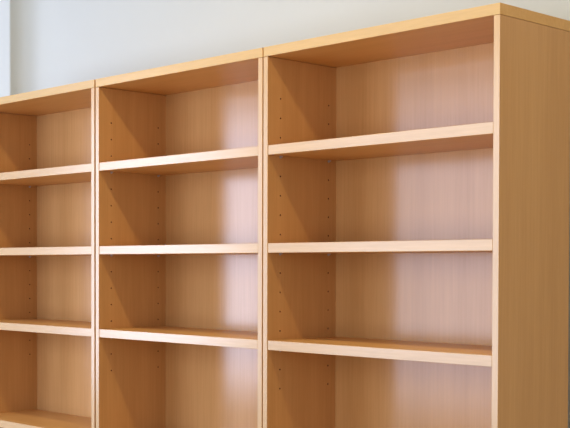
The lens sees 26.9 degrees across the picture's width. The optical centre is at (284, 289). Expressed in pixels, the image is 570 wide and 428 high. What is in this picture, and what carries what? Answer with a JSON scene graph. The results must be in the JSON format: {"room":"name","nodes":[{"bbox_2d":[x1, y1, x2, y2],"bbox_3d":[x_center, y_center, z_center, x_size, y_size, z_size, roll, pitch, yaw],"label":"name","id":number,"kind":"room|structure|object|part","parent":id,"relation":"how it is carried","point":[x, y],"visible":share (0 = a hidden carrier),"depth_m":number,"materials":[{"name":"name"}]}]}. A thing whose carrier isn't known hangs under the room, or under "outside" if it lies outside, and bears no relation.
{"room":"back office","nodes":[
{"label":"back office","id":0,"kind":"room"},
{"bbox_2d":[0,0,57,96],"bbox_3d":[-1.190,-0.137,5.032,0.110,2.850,0.700,-1,2,-44],"label":"wall pier","id":1,"kind":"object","parent":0,"point":[28,28],"depth_m":4.88,"materials":[{"name":"grey paint"}]},
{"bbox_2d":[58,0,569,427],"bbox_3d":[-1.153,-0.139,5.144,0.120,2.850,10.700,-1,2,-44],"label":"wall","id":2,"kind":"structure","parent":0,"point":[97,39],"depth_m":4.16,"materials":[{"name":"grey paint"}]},
{"bbox_3d":[-2.530,1.358,3.838,3.710,0.100,10.700,-1,2,-44],"label":"floor","id":3,"kind":"structure","parent":0,"visible":0},
{"bbox_2d":[0,79,95,427],"bbox_3d":[-0.801,0.303,4.329,0.298,2.000,0.800,-1,2,-44],"label":"bookcase","id":4,"kind":"object","parent":3,"relation":"on","point":[48,135],"visible":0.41,"depth_m":4.57,"materials":[{"name":"brown wood"}]},
{"bbox_3d":[-1.074,0.311,4.610,0.298,1.972,0.018,-1,2,-44],"label":"panel","id":5,"kind":"part","parent":4,"relation":"part of","materials":[{"name":"brown wood"}]},
{"bbox_3d":[-0.809,0.493,4.326,0.278,0.027,0.766,-1,2,-44],"label":"shelf","id":6,"kind":"part","parent":4,"relation":"part of","materials":[{"name":"brown wood"}]},
{"bbox_3d":[-0.808,0.136,4.319,0.276,0.027,0.763,-1,2,-44],"label":"shelf","id":7,"kind":"part","parent":4,"relation":"part of","materials":[{"name":"brown wood"}]},
{"bbox_3d":[-0.807,-0.136,4.314,0.276,0.027,0.763,-1,2,-44],"label":"shelf","id":8,"kind":"part","parent":4,"relation":"part of","materials":[{"name":"brown wood"}]},
{"bbox_3d":[-0.806,-0.409,4.309,0.276,0.027,0.763,-1,2,-44],"label":"shelf","id":9,"kind":"part","parent":4,"relation":"part of","materials":[{"name":"brown wood"}]},
{"bbox_3d":[-0.799,-0.684,4.310,0.298,0.027,0.800,-1,2,-44],"label":"panel","id":10,"kind":"part","parent":4,"relation":"part of","materials":[{"name":"brown wood"}]},
{"bbox_3d":[-0.706,0.275,4.421,0.008,1.893,0.766,-1,2,-44],"label":"panel","id":11,"kind":"part","parent":4,"relation":"part of","materials":[{"name":"brown wood"}]},
{"bbox_3d":[-0.528,0.323,4.048,0.298,1.972,0.018,-1,2,-44],"label":"panel","id":12,"kind":"part","parent":4,"relation":"part of","materials":[{"name":"brown wood"}]},
{"bbox_2d":[96,48,263,427],"bbox_3d":[-0.238,0.315,3.749,0.298,2.000,0.800,-1,2,-44],"label":"bookcase","id":13,"kind":"object","parent":3,"relation":"on","point":[179,147],"visible":0.55,"depth_m":3.94,"materials":[{"name":"brown wood"}]},
{"bbox_3d":[-0.511,0.323,4.030,0.298,1.972,0.018,-1,2,-44],"label":"panel","id":14,"kind":"part","parent":13,"relation":"part of","materials":[{"name":"brown wood"}]},
{"bbox_3d":[-0.244,0.149,3.740,0.276,0.027,0.763,-1,2,-44],"label":"shelf","id":15,"kind":"part","parent":13,"relation":"part of","materials":[{"name":"brown wood"}]},
{"bbox_3d":[-0.244,-0.123,3.735,0.276,0.027,0.763,-1,2,-44],"label":"shelf","id":16,"kind":"part","parent":13,"relation":"part of","materials":[{"name":"brown wood"}]},
{"bbox_3d":[-0.243,-0.396,3.729,0.276,0.027,0.763,-1,2,-44],"label":"shelf","id":17,"kind":"part","parent":13,"relation":"part of","materials":[{"name":"brown wood"}]},
{"bbox_3d":[-0.235,-0.671,3.731,0.298,0.027,0.800,-1,2,-44],"label":"panel","id":18,"kind":"part","parent":13,"relation":"part of","materials":[{"name":"brown wood"}]},
{"bbox_3d":[-0.142,0.287,3.842,0.008,1.893,0.766,-1,2,-44],"label":"panel","id":19,"kind":"part","parent":13,"relation":"part of","materials":[{"name":"brown wood"}]},
{"bbox_3d":[0.035,0.335,3.469,0.298,1.972,0.018,-1,2,-44],"label":"panel","id":20,"kind":"part","parent":13,"relation":"part of","materials":[{"name":"brown wood"}]},
{"bbox_2d":[263,3,569,427],"bbox_3d":[0.323,0.328,3.173,0.298,2.000,0.800,-1,2,-44],"label":"bookcase","id":21,"kind":"object","parent":3,"relation":"on","point":[416,172],"visible":1,"depth_m":3.25,"materials":[{"name":"brown wood"}]},
{"bbox_3d":[0.050,0.336,3.454,0.298,1.972,0.018,-1,2,-44],"label":"panel","id":22,"kind":"part","parent":21,"relation":"part of","materials":[{"name":"brown wood"}]},
{"bbox_3d":[0.317,0.161,3.163,0.276,0.027,0.763,-1,2,-44],"label":"shelf","id":23,"kind":"part","parent":21,"relation":"part of","materials":[{"name":"brown wood"}]},
{"bbox_3d":[0.318,-0.111,3.158,0.276,0.027,0.763,-1,2,-44],"label":"shelf","id":24,"kind":"part","parent":21,"relation":"part of","materials":[{"name":"brown wood"}]},
{"bbox_3d":[0.318,-0.384,3.152,0.276,0.027,0.763,-1,2,-44],"label":"shelf","id":25,"kind":"part","parent":21,"relation":"part of","materials":[{"name":"brown wood"}]},
{"bbox_3d":[0.419,0.300,3.265,0.008,1.893,0.766,-1,2,-44],"label":"panel","id":26,"kind":"part","parent":21,"relation":"part of","materials":[{"name":"brown wood"}]},
{"bbox_3d":[0.326,-0.659,3.154,0.298,0.027,0.800,-1,2,-44],"label":"panel","id":27,"kind":"part","parent":21,"relation":"part of","materials":[{"name":"brown wood"}]},
{"bbox_3d":[0.596,0.348,2.892,0.298,1.972,0.018,-1,2,-44],"label":"panel","id":28,"kind":"part","parent":21,"relation":"part of","materials":[{"name":"brown wood"}]}
]}

